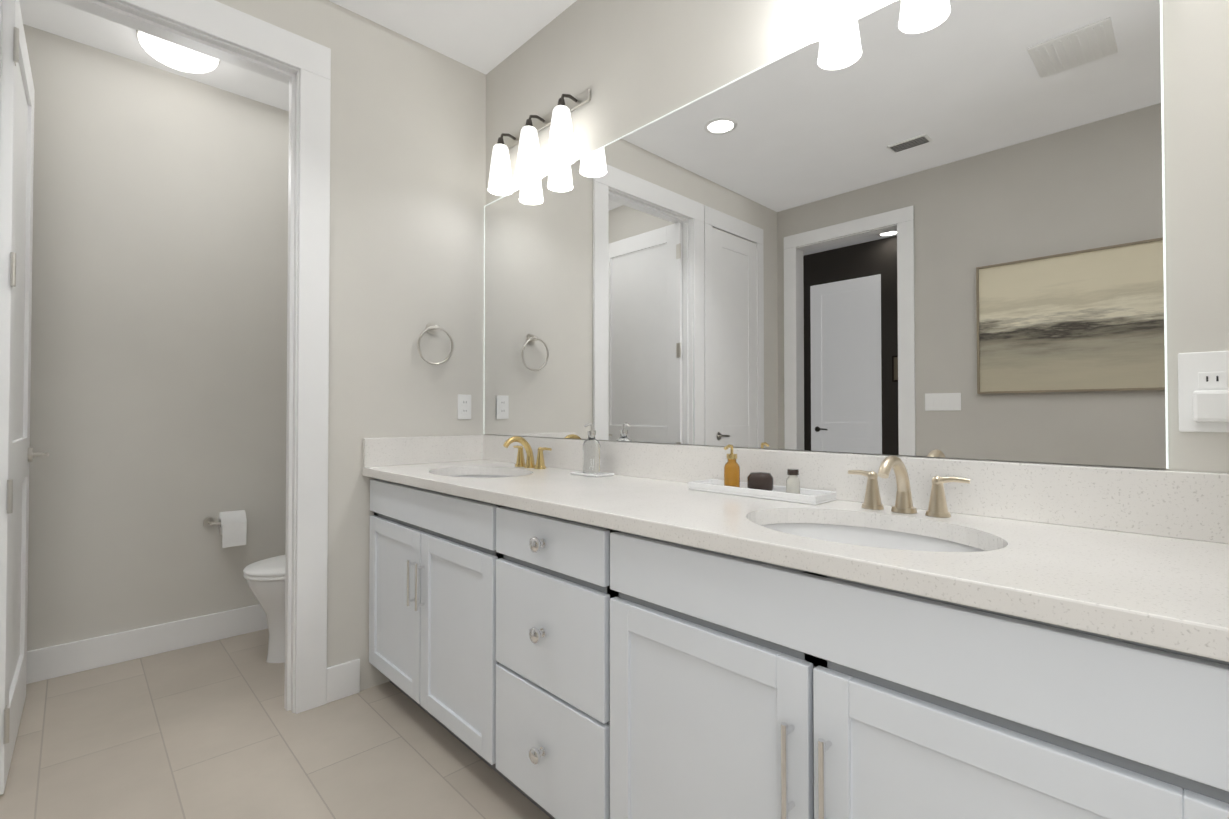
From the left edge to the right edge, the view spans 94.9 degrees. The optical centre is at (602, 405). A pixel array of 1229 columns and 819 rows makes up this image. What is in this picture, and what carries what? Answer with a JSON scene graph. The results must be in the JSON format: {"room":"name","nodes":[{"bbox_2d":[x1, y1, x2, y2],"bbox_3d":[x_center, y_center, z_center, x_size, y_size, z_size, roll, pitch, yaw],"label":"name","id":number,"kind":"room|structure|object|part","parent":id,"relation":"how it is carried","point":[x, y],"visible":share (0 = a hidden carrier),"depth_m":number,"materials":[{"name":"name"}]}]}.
{"room":"bathroom","nodes":[
{"label":"bathroom","id":0,"kind":"room"},
{"bbox_2d":[23,24,288,650],"bbox_3d":[-1.972,-0.215,2.871,1.835,2.769,0.115,1,-1,-43],"label":"wall","id":1,"kind":"structure","parent":0,"point":[158,402],"depth_m":2.65,"materials":[{"name":"paint"}]},
{"bbox_2d":[26,604,267,683],"bbox_3d":[-1.921,1.102,2.810,1.620,0.135,0.017,1,-1,-43],"label":"baseboard","id":2,"kind":"structure","parent":1,"relation":"attached to","point":[50,662],"depth_m":2.58,"materials":[{"name":"white wood"}]},
{"bbox_2d":[203,510,247,547],"bbox_3d":[-1.861,0.606,2.794,0.174,0.165,0.134,1,-1,-43],"label":"toilet paper holder","id":3,"kind":"object","parent":1,"relation":"attached to","point":[232,526],"visible":0.98,"depth_m":2.77,"materials":[{"name":"white paper"}]},
{"bbox_2d":[0,629,550,818],"bbox_3d":[-2.249,1.188,0.482,5.715,0.100,5.315,1,-1,-43],"label":"floor","id":4,"kind":"structure","parent":0,"point":[213,730],"depth_m":1.88,"materials":[{"name":"tile"}]},
{"bbox_2d":[243,555,284,662],"bbox_3d":[-1.317,0.781,2.773,0.768,0.775,0.460,1,-1,-43],"label":"toilet","id":5,"kind":"object","parent":4,"relation":"on","point":[265,578],"visible":0.21,"depth_m":2.53,"materials":[{"name":"white ceramic"}]},
{"bbox_2d":[362,471,1228,818],"bbox_3d":[0.057,0.715,1.607,0.585,0.875,2.435,1,-1,-43],"label":"bathroom vanity","id":6,"kind":"object","parent":4,"relation":"on","point":[644,631],"depth_m":1.02,"materials":[{"name":"paint"}]},
{"bbox_2d":[362,459,1228,646],"bbox_3d":[0.060,0.260,1.618,0.575,0.035,2.434,1,-1,-43],"label":"countertop","id":7,"kind":"structure","parent":6,"relation":"on","point":[1170,585],"depth_m":0.93,"materials":[{"name":"white stone"}]},
{"bbox_2d":[430,467,521,478],"bbox_3d":[-0.461,0.354,2.135,0.418,0.162,0.557,1,-1,-43],"label":"sink","id":8,"kind":"object","parent":7,"relation":"in","point":[479,472],"depth_m":2.33,"materials":[{"name":"white ceramic"}]},
{"bbox_2d":[503,436,551,468],"bbox_3d":[-0.331,0.186,2.260,0.154,0.129,0.253,1,-1,-43],"label":"faucet","id":9,"kind":"object","parent":7,"relation":"on","point":[530,463],"visible":1,"depth_m":2.27,"materials":[{"name":"gold metal"}]},
{"bbox_2d":[570,471,613,476],"bbox_3d":[-0.037,0.244,2.014,0.090,0.008,0.140,1,-1,-43],"label":"soap dish","id":10,"kind":"object","parent":7,"relation":"on","point":[600,474],"visible":0.77,"depth_m":1.99,"materials":[{"name":"white ceramic"}]},
{"bbox_2d":[583,423,600,472],"bbox_3d":[-0.039,0.151,2.016,0.066,0.176,0.064,1,-1,-43],"label":"soap dispenser","id":11,"kind":"object","parent":10,"relation":"on","point":[591,454],"visible":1,"depth_m":1.99,"materials":[{"name":"clear glass"}]},
{"bbox_2d":[688,479,836,504],"bbox_3d":[0.421,0.230,1.529,0.113,0.022,0.385,1,-1,-43],"label":"tray","id":12,"kind":"object","parent":7,"relation":"on","point":[809,496],"visible":0.98,"depth_m":1.47,"materials":[{"name":"white ceramic"}]},
{"bbox_2d":[724,444,739,486],"bbox_3d":[0.361,0.172,1.586,0.056,0.126,0.044,1,-1,-43],"label":"bottle","id":13,"kind":"object","parent":12,"relation":"on","point":[732,472],"visible":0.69,"depth_m":1.57,"materials":[{"name":"orange glass"}]},
{"bbox_2d":[747,472,772,490],"bbox_3d":[0.427,0.207,1.524,0.068,0.054,0.068,1,-1,-43],"label":"soap bar","id":14,"kind":"object","parent":12,"relation":"on","point":[760,480],"visible":0.73,"depth_m":1.50,"materials":[{"name":"brown"}]},
{"bbox_2d":[786,469,799,493],"bbox_3d":[0.492,0.199,1.455,0.034,0.068,0.034,1,-1,-43],"label":"bottle","id":15,"kind":"object","parent":12,"relation":"on","point":[792,483],"visible":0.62,"depth_m":1.44,"materials":[{"name":"white glass"}]},
{"bbox_2d":[734,507,1025,566],"bbox_3d":[0.508,0.340,1.104,0.418,0.162,0.557,1,-1,-43],"label":"sink","id":16,"kind":"object","parent":7,"relation":"in","point":[936,542],"depth_m":1.22,"materials":[{"name":"white ceramic"}]},
{"bbox_2d":[848,455,969,517],"bbox_3d":[0.638,0.173,1.229,0.154,0.129,0.253,1,-1,-43],"label":"faucet","id":17,"kind":"object","parent":7,"relation":"on","point":[937,507],"visible":0.98,"depth_m":1.24,"materials":[{"name":"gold metal"}]},
{"bbox_2d":[19,0,576,110],"bbox_3d":[-0.887,-1.674,1.072,2.974,0.100,4.253,1,-1,-43],"label":"ceiling","id":18,"kind":"structure","parent":0,"point":[485,37],"depth_m":2.40,"materials":[{"name":"paint"}]},
{"bbox_2d":[136,30,219,72],"bbox_3d":[-1.886,-1.564,2.517,0.300,0.080,0.300,1,-1,-43],"label":"light","id":19,"kind":"object","parent":18,"relation":"attached to","point":[175,56],"visible":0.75,"depth_m":2.48,"materials":[{"name":"white glass"}]},
{"bbox_2d":[215,0,485,690],"bbox_3d":[-1.645,-0.230,1.775,2.859,2.769,0.115,1,-1,-43],"label":"wall","id":20,"kind":"structure","parent":0,"point":[407,167],"depth_m":2.39,"materials":[{"name":"paint"}]},
{"bbox_2d":[0,0,48,794],"bbox_3d":[-2.038,-0.065,1.955,0.155,2.428,0.796,1,-1,-42],"label":"room door","id":21,"kind":"structure","parent":20,"relation":"in","point":[17,94],"depth_m":1.86,"materials":[{"name":"white wood"}]},
{"bbox_2d":[0,0,298,712],"bbox_3d":[-1.495,-0.073,1.914,0.832,2.460,0.117,1,-1,-43],"label":"door frame","id":22,"kind":"structure","parent":20,"relation":"attached to","point":[132,17],"depth_m":2.15,"materials":[{"name":"white wood"}]},
{"bbox_2d":[55,0,330,713],"bbox_3d":[-1.495,-0.128,1.915,1.022,2.570,0.151,1,-1,-43],"label":"trim","id":23,"kind":"structure","parent":20,"relation":"attached to","point":[310,60],"depth_m":2.16,"materials":[{"name":"white wood"}]},
{"bbox_2d":[327,658,359,702],"bbox_3d":[-0.750,1.070,0.462,2.159,0.135,3.000,1,-1,-43],"label":"baseboard","id":24,"kind":"structure","parent":20,"relation":"attached to","point":[343,680],"depth_m":2.24,"materials":[{"name":"white wood"}]},
{"bbox_2d":[363,435,481,466],"bbox_3d":[-0.773,0.196,2.494,0.554,0.118,0.018,1,-1,-43],"label":"backsplash","id":25,"kind":"structure","parent":20,"relation":"attached to","point":[382,452],"depth_m":2.46,"materials":[{"name":"white stone"}]},
{"bbox_2d":[417,322,452,364],"bbox_3d":[-0.746,-0.275,2.499,0.170,0.192,0.061,1,-1,-43],"label":"towel ring","id":26,"kind":"object","parent":20,"relation":"attached to","point":[431,328],"visible":1,"depth_m":2.50,"materials":[{"name":"silver metal"}]},
{"bbox_2d":[458,394,470,418],"bbox_3d":[-0.642,0.006,2.629,0.070,0.115,0.008,1,-1,-43],"label":"outlet","id":27,"kind":"object","parent":20,"relation":"attached to","point":[464,406],"visible":1,"depth_m":2.62,"materials":[{"name":"white plastic"}]},
{"bbox_2d":[485,0,1228,473],"bbox_3d":[0.155,-0.226,2.031,0.115,2.769,4.253,1,-1,-43],"label":"wall","id":28,"kind":"structure","parent":0,"point":[633,64],"depth_m":1.65,"materials":[{"name":"paint"}]},
{"bbox_2d":[488,89,590,195],"bbox_3d":[-0.288,-1.077,2.324,0.145,0.275,0.560,1,-1,-43],"label":"sconce","id":29,"kind":"object","parent":28,"relation":"attached to","point":[575,103],"depth_m":2.27,"materials":[{"name":"white glass"}]},
{"bbox_3d":[-0.300,-1.037,2.312,0.112,0.194,0.532,1,-1,-43],"label":"vanity light fixture shade","id":30,"kind":"part","parent":29,"relation":"part of","materials":[{"name":"white glass"}]},
{"bbox_2d":[484,0,1168,468],"bbox_3d":[0.227,-0.423,1.866,0.006,1.097,2.314,1,-1,-43],"label":"mirror","id":31,"kind":"object","parent":28,"relation":"attached to","point":[930,228],"visible":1,"depth_m":1.38,"materials":[{"name":"clear glass"}]},
{"bbox_2d":[788,0,895,43],"bbox_3d":[0.672,-1.051,1.277,0.112,0.194,0.532,1,-1,-43],"label":"shade","id":32,"kind":"object","parent":28,"relation":"attached to","point":[811,21],"visible":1,"depth_m":1.42,"materials":[{"name":"white glass"}]},
{"bbox_2d":[482,435,1228,542],"bbox_3d":[0.263,0.186,1.810,0.018,0.118,2.434,1,-1,-43],"label":"backsplash","id":33,"kind":"structure","parent":28,"relation":"attached to","point":[1184,504],"depth_m":1.20,"materials":[{"name":"white stone"}]},
{"bbox_2d":[1178,351,1228,431],"bbox_3d":[1.048,-0.024,0.969,0.034,0.140,0.083,1,-1,-43],"label":"outlet","id":34,"kind":"object","parent":28,"relation":"attached to","point":[1203,391],"visible":1,"depth_m":0.98,"materials":[{"name":"white plastic"}]}
]}

